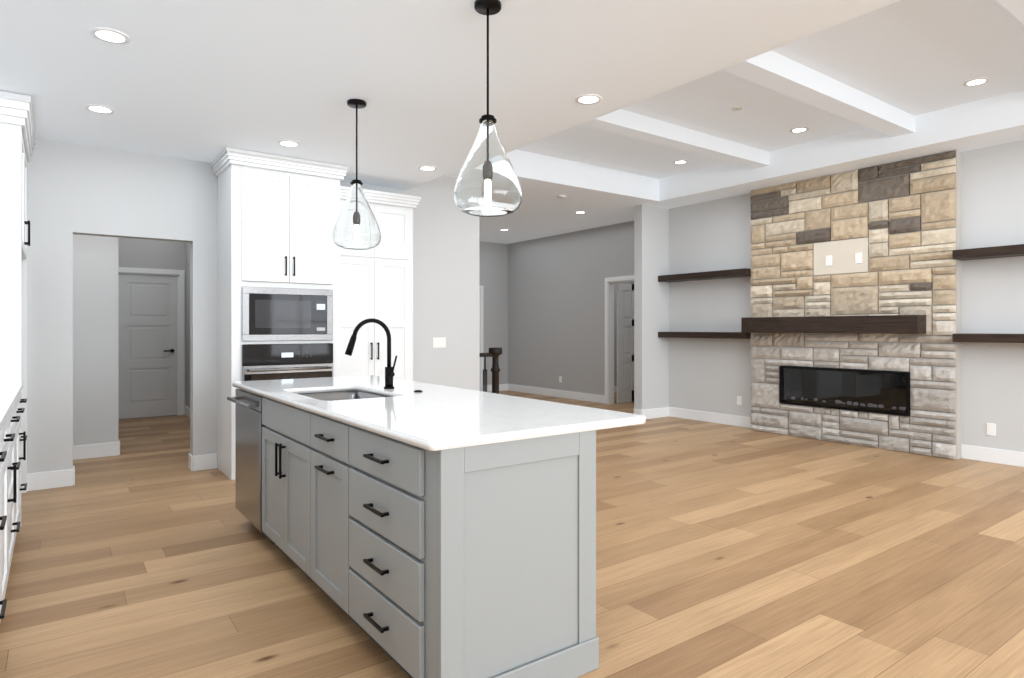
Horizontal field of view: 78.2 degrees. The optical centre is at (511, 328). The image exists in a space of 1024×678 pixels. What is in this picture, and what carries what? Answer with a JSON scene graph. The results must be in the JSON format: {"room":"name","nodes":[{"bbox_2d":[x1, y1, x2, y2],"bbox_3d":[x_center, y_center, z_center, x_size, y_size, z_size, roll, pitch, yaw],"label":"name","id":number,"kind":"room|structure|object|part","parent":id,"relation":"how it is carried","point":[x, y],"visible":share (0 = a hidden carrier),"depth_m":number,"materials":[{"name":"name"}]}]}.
{"room":"kitchen","nodes":[
{"label":"kitchen","id":0,"kind":"room"},
{"bbox_2d":[73,234,100,445],"bbox_3d":[-4.529,-0.425,5.868,1.170,3.370,0.120,0,0,-36],"label":"wall","id":1,"kind":"structure","parent":0,"point":[98,261],"depth_m":6.09,"materials":[{"name":"grey paint"}]},
{"bbox_2d":[101,236,120,442],"bbox_3d":[-4.823,-0.425,7.416,0.125,3.370,2.970,0,0,-36],"label":"wall","id":2,"kind":"structure","parent":0,"point":[110,246],"depth_m":6.20,"materials":[{"name":"grey paint"}]},
{"bbox_2d":[121,238,184,273],"bbox_3d":[-5.197,-0.425,8.906,1.020,3.370,0.120,0,0,-36],"label":"wall","id":3,"kind":"structure","parent":0,"point":[135,253],"depth_m":8.91,"materials":[{"name":"grey paint"}]},
{"bbox_2d":[118,274,177,418],"bbox_3d":[-5.128,0.252,8.895,0.728,2.005,0.090,0,0,-36],"label":"door","id":4,"kind":"structure","parent":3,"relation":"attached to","point":[147,345],"depth_m":8.90,"materials":[{"name":"white paint"}]},
{"bbox_2d":[118,267,184,414],"bbox_3d":[-5.152,0.210,8.928,0.900,2.100,0.138,0,0,-36],"label":"door frame","id":5,"kind":"structure","parent":3,"relation":"attached to","point":[121,270],"depth_m":9.11,"materials":[{"name":"white"}]},
{"bbox_2d":[185,242,189,407],"bbox_3d":[-3.583,-0.425,7.662,0.130,3.370,4.030,0,0,-36],"label":"wall","id":6,"kind":"structure","parent":0,"point":[187,245],"depth_m":9.06,"materials":[{"name":"grey paint"}]},
{"bbox_2d":[27,138,478,473],"bbox_3d":[-2.362,-0.425,5.973,4.800,3.370,0.140,0,0,-36],"label":"wall","id":7,"kind":"structure","parent":0,"point":[76,189],"depth_m":5.43,"materials":[{"name":"grey paint"}]},
{"bbox_2d":[433,337,445,347],"bbox_3d":[-0.808,0.160,7.009,0.165,0.116,0.009,0,0,-36],"label":"light switch","id":8,"kind":"object","parent":7,"relation":"attached to","point":[439,342],"visible":1,"depth_m":7.00,"materials":[{"name":"white plastic"}]},
{"bbox_2d":[0,0,888,189],"bbox_3d":[-0.181,-1.930,2.044,3.990,0.900,17.520,0,0,-36],"label":"ceiling","id":9,"kind":"structure","parent":0,"point":[208,81],"depth_m":3.56,"materials":[{"name":"white paint"}]},
{"bbox_2d":[84,104,114,113],"bbox_3d":[-2.778,-1.477,4.249,0.176,0.006,0.176,0,0,-36],"label":"recessed light","id":10,"kind":"object","parent":9,"relation":"in","point":[98,108],"visible":0.98,"depth_m":4.25,"materials":[{"name":"white"}]},
{"bbox_2d":[90,27,130,43],"bbox_3d":[-2.030,-1.477,3.185,0.176,0.006,0.176,0,0,-36],"label":"recessed light","id":11,"kind":"object","parent":9,"relation":"in","point":[110,35],"visible":1,"depth_m":3.18,"materials":[{"name":"white"}]},
{"bbox_2d":[277,140,300,146],"bbox_3d":[-1.786,-1.477,5.044,0.176,0.006,0.176,0,0,-36],"label":"recessed light","id":12,"kind":"object","parent":9,"relation":"in","point":[287,143],"visible":0.98,"depth_m":5.03,"materials":[{"name":"white plastic"}]},
{"bbox_2d":[332,99,380,249],"bbox_3d":[-1.016,-1.002,4.120,0.314,0.953,0.314,0,0,-36],"label":"pendant light","id":13,"kind":"object","parent":9,"relation":"hanging from","point":[356,226],"visible":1,"depth_m":4.03,"materials":[{"name":"clear glass"}]},
{"bbox_3d":[-1.016,-0.735,4.120,0.314,0.420,0.314,0,0,-36],"label":"glass","id":14,"kind":"part","parent":13,"relation":"part of","materials":[{"name":"clear glass"}]},
{"bbox_2d":[418,166,436,170],"bbox_3d":[-0.782,-1.477,5.822,0.176,0.006,0.176,0,0,-36],"label":"recessed light","id":15,"kind":"object","parent":9,"relation":"in","point":[427,168],"visible":1,"depth_m":5.82,"materials":[{"name":"white plastic"}]},
{"bbox_2d":[453,0,521,216],"bbox_3d":[-0.110,-1.002,2.874,0.314,0.953,0.314,0,0,-36],"label":"pendant light","id":16,"kind":"object","parent":9,"relation":"hanging from","point":[487,184],"visible":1,"depth_m":2.78,"materials":[{"name":"clear glass"}]},
{"bbox_3d":[-0.110,-0.735,2.874,0.314,0.420,0.314,0,0,-36],"label":"glass","id":17,"kind":"part","parent":16,"relation":"part of","materials":[{"name":"clear glass"}]},
{"bbox_2d":[575,94,601,104],"bbox_3d":[0.494,-1.477,4.067,0.176,0.006,0.176,0,0,-36],"label":"recessed light","id":18,"kind":"object","parent":9,"relation":"in","point":[586,99],"visible":1,"depth_m":4.06,"materials":[{"name":"white"}]},
{"bbox_2d":[479,241,506,384],"bbox_3d":[-2.411,-0.425,11.178,5.900,3.370,0.120,0,0,-36],"label":"wall","id":19,"kind":"structure","parent":0,"point":[492,256],"depth_m":12.60,"materials":[{"name":"grey paint"}]},
{"bbox_2d":[479,285,482,390],"bbox_3d":[-0.967,0.210,12.160,0.970,2.100,0.048,0,0,-36],"label":"door frame","id":20,"kind":"structure","parent":19,"relation":"attached to","point":[480,287],"depth_m":12.39,"materials":[{"name":"white"}]},
{"bbox_2d":[0,390,1023,677],"bbox_3d":[1.473,1.310,4.778,14.000,0.100,20.000,0,0,-36],"label":"floor","id":21,"kind":"structure","parent":0,"point":[722,550],"depth_m":3.28,"materials":[{"name":"brown wood"}]},
{"bbox_2d":[0,419,7,620],"bbox_3d":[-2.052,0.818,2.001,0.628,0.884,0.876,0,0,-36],"label":"base cabinet","id":22,"kind":"object","parent":21,"relation":"on","point":[3,430],"depth_m":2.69,"materials":[{"name":"white wood"}]},
{"bbox_2d":[0,383,22,426],"bbox_3d":[-1.293,0.361,0.964,0.638,0.030,7.080,0,0,-36],"label":"countertop","id":23,"kind":"structure","parent":22,"relation":"on","point":[8,391],"depth_m":3.19,"materials":[{"name":"white stone"}]},
{"bbox_2d":[8,411,11,576],"bbox_3d":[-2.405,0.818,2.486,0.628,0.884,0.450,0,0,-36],"label":"base cabinet","id":24,"kind":"object","parent":21,"relation":"on","point":[11,411],"depth_m":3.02,"materials":[{"name":"white wood"}]},
{"bbox_2d":[12,395,19,555],"bbox_3d":[-2.713,0.818,2.911,0.628,0.884,0.726,0,0,-36],"label":"base cabinet","id":25,"kind":"object","parent":21,"relation":"on","point":[15,406],"depth_m":3.33,"materials":[{"name":"white wood"}]},
{"bbox_2d":[0,91,34,525],"bbox_3d":[-3.657,-0.107,4.253,0.678,2.735,1.116,0,0,-36],"label":"kitchen cabinet","id":26,"kind":"object","parent":21,"relation":"on","point":[17,137],"visible":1,"depth_m":3.99,"materials":[{"name":"white wood"}]},
{"bbox_2d":[20,387,23,511],"bbox_3d":[-3.045,0.818,3.368,0.628,0.884,0.530,0,0,-36],"label":"base cabinet","id":27,"kind":"object","parent":21,"relation":"on","point":[21,400],"depth_m":3.92,"materials":[{"name":"white wood"}]},
{"bbox_2d":[211,147,348,479],"bbox_3d":[-2.085,-0.108,5.686,1.040,2.737,0.645,0,0,-36],"label":"tall cabinet","id":28,"kind":"object","parent":21,"relation":"on","point":[278,283],"visible":0.79,"depth_m":5.45,"materials":[{"name":"white wood"}]},
{"bbox_2d":[230,286,332,341],"bbox_3d":[-2.059,-0.120,5.654,0.775,0.456,0.430,0,0,-36],"label":"microwave","id":29,"kind":"object","parent":28,"relation":"in","point":[265,313],"depth_m":5.46,"materials":[{"name":"silver metal"}]},
{"bbox_2d":[340,186,420,380],"bbox_3d":[-1.416,-0.046,6.353,0.933,2.612,0.353,0,0,-36],"label":"pantry cabinet","id":30,"kind":"object","parent":21,"relation":"on","point":[376,282],"visible":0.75,"depth_m":6.29,"materials":[{"name":"white wood"}]},
{"bbox_2d":[227,386,606,677],"bbox_3d":[-0.753,0.819,3.178,0.750,0.884,2.632,0,0,-36],"label":"kitchen island","id":31,"kind":"object","parent":21,"relation":"on","point":[412,529],"depth_m":2.21,"materials":[{"name":"grey wood"}]},
{"bbox_2d":[232,375,645,445],"bbox_3d":[-0.639,0.362,3.287,0.970,0.030,2.670,0,0,-36],"label":"island countertop","id":32,"kind":"structure","parent":31,"relation":"on","point":[429,414],"depth_m":2.62,"materials":[{"name":"white stone"}]},
{"bbox_2d":[295,386,386,397],"bbox_3d":[-0.924,0.483,3.407,0.454,0.236,0.744,0,0,-36],"label":"sink","id":33,"kind":"object","parent":32,"relation":"in","point":[350,392],"depth_m":3.72,"materials":[{"name":"silver metal"}]},
{"bbox_2d":[345,318,396,389],"bbox_3d":[-0.782,0.146,3.517,0.292,0.402,0.110,0,0,-36],"label":"faucet","id":34,"kind":"object","parent":32,"relation":"on","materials":[{"name":"black metal"}]},
{"bbox_2d":[413,389,422,392],"bbox_3d":[-0.510,0.341,3.424,0.048,0.010,0.048,0,0,-36],"label":"switch","id":35,"kind":"object","parent":32,"relation":"attached to","point":[416,391],"depth_m":3.40,"materials":[{"name":"black metal"}]},
{"bbox_2d":[479,348,501,393],"bbox_3d":[-1.327,0.753,7.218,2.938,1.014,0.176,0,0,-36],"label":"stair railing","id":36,"kind":"object","parent":21,"relation":"on","point":[494,353],"visible":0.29,"depth_m":7.98,"materials":[{"name":"black"}]},
{"bbox_2d":[751,150,961,459],"bbox_3d":[3.664,-0.225,6.963,0.124,2.970,2.200,0,0,-36],"label":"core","id":37,"kind":"object","parent":21,"relation":"on","point":[958,312],"visible":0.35,"depth_m":6.30,"materials":[{"name":"grey"}]},
{"bbox_2d":[814,237,868,274],"bbox_3d":[3.603,-0.782,6.919,0.026,0.363,0.592,0,0,-36],"label":"outlet panel","id":38,"kind":"object","parent":37,"relation":"attached to","point":[843,256],"visible":1,"depth_m":6.90,"materials":[{"name":"beige plastic"}]},
{"bbox_2d":[779,366,910,415],"bbox_3d":[3.643,0.666,6.949,0.172,0.437,1.392,0,0,-36],"label":"fireplace insert","id":39,"kind":"object","parent":37,"relation":"in","point":[882,392],"visible":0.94,"depth_m":6.85,"materials":[{"name":"black glass"}]},
{"bbox_2d":[750,150,955,458],"bbox_3d":[3.588,-0.225,6.909,0.062,2.958,2.188,0,0,-36],"label":"stone wall","id":40,"kind":"structure","parent":37,"relation":"attached to","point":[937,206],"depth_m":6.68,"materials":[{"name":"beige stone"}]},
{"bbox_2d":[741,315,925,333],"bbox_3d":[3.433,-0.037,6.928,0.200,0.185,1.935,0,0,-36],"label":"mantel shelf","id":41,"kind":"object","parent":40,"relation":"attached to","point":[894,324],"visible":1,"depth_m":6.69,"materials":[{"name":"brown wood"}]},
{"bbox_2d":[507,221,633,394],"bbox_3d":[1.224,-0.425,11.093,0.120,3.370,4.270,0,0,-36],"label":"wall","id":42,"kind":"structure","parent":0,"point":[543,312],"depth_m":11.42,"materials":[{"name":"grey paint"}]},
{"bbox_2d":[27,384,1023,490],"bbox_3d":[2.439,1.192,3.873,10.100,0.135,17.400,0,0,-36],"label":"baseboard","id":43,"kind":"structure","parent":42,"relation":"attached to","point":[50,479],"depth_m":6.10,"materials":[{"name":"white wood"}]},
{"bbox_2d":[605,275,633,403],"bbox_3d":[1.880,0.210,10.173,0.138,2.100,0.950,0,0,-36],"label":"door frame","id":44,"kind":"structure","parent":42,"relation":"attached to","point":[609,338],"depth_m":10.48,"materials":[{"name":"white wood"}]},
{"bbox_2d":[617,283,633,402],"bbox_3d":[2.087,0.252,10.738,0.760,2.005,0.090,0,0,-36],"label":"door","id":45,"kind":"structure","parent":42,"relation":"in","point":[625,343],"depth_m":10.63,"materials":[{"name":"white paint"}]},
{"bbox_2d":[634,204,668,409],"bbox_3d":[2.160,-0.425,9.047,1.010,3.370,0.140,0,0,-36],"label":"wall","id":46,"kind":"structure","parent":0,"point":[651,308],"depth_m":8.81,"materials":[{"name":"grey paint"}]},
{"bbox_2d":[444,0,1023,243],"bbox_3d":[4.010,-2.045,5.089,6.370,0.670,17.520,0,0,-36],"label":"ceiling","id":47,"kind":"structure","parent":0,"point":[922,61],"depth_m":5.88,"materials":[{"name":"white paint"}]},
{"bbox_2d":[557,195,566,198],"bbox_3d":[0.643,-1.695,8.131,0.120,0.030,0.120,0,0,-36],"label":"smoke detector","id":48,"kind":"object","parent":47,"relation":"attached to","point":[561,196],"visible":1,"depth_m":8.09,"materials":[{"name":"white plastic"}]},
{"bbox_2d":[580,109,768,168],"bbox_3d":[1.653,-1.933,6.368,3.020,0.155,0.190,0,0,-36],"label":"ceiling beam","id":49,"kind":"structure","parent":47,"relation":"attached to","point":[621,122],"depth_m":6.29,"materials":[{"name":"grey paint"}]},
{"bbox_2d":[673,160,687,163],"bbox_3d":[2.036,-2.007,7.610,0.176,0.006,0.176,0,0,-36],"label":"recessed light","id":50,"kind":"object","parent":47,"relation":"in","point":[680,161],"visible":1,"depth_m":7.58,"materials":[{"name":"white plastic"}]},
{"bbox_2d":[731,106,741,110],"bbox_3d":[2.050,-2.004,5.753,0.090,0.012,0.090,0,0,-36],"label":"smoke detector","id":51,"kind":"object","parent":47,"relation":"attached to","point":[736,108],"visible":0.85,"depth_m":5.74,"materials":[{"name":"white plastic"}]},
{"bbox_2d":[790,127,808,132],"bbox_3d":[2.907,-2.007,6.377,0.176,0.006,0.176,0,0,-36],"label":"recessed light","id":52,"kind":"object","parent":47,"relation":"in","point":[798,129],"visible":0.9,"depth_m":6.36,"materials":[{"name":"white"}]},
{"bbox_2d":[722,51,914,136],"bbox_3d":[2.535,-1.933,5.154,3.020,0.155,0.190,0,0,-36],"label":"ceiling beam","id":53,"kind":"structure","parent":47,"relation":"attached to","point":[775,71],"depth_m":5.06,"materials":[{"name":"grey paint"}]},
{"bbox_2d":[963,77,989,85],"bbox_3d":[3.784,-2.007,5.135,0.176,0.006,0.176,0,0,-36],"label":"recessed light","id":54,"kind":"object","parent":47,"relation":"in","point":[975,81],"visible":0.96,"depth_m":5.12,"materials":[{"name":"white"}]},
{"bbox_2d":[996,0,1023,23],"bbox_3d":[3.416,-1.933,3.941,3.020,0.155,0.190,0,0,-36],"label":"ceiling beam","id":55,"kind":"structure","parent":47,"relation":"attached to","point":[1015,7],"depth_m":3.64,"materials":[{"name":"grey paint"}]},
{"bbox_2d":[669,140,1023,451],"bbox_3d":[6.117,-0.425,3.814,0.140,3.370,12.980,0,0,-36],"label":"wall","id":56,"kind":"structure","parent":0,"point":[713,375],"depth_m":6.09,"materials":[{"name":"grey paint"}]},
{"bbox_2d":[737,396,741,404],"bbox_3d":[2.918,0.930,8.090,0.008,0.116,0.072,0,0,-36],"label":"outlet","id":57,"kind":"object","parent":56,"relation":"attached to","point":[739,400],"visible":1,"depth_m":8.09,"materials":[{"name":"white plastic"}]},
{"bbox_2d":[987,423,995,435],"bbox_3d":[4.499,0.950,5.914,0.008,0.116,0.072,0,0,-36],"label":"outlet","id":58,"kind":"object","parent":56,"relation":"attached to","point":[991,429],"visible":1,"depth_m":5.91,"materials":[{"name":"white plastic"}]}
]}

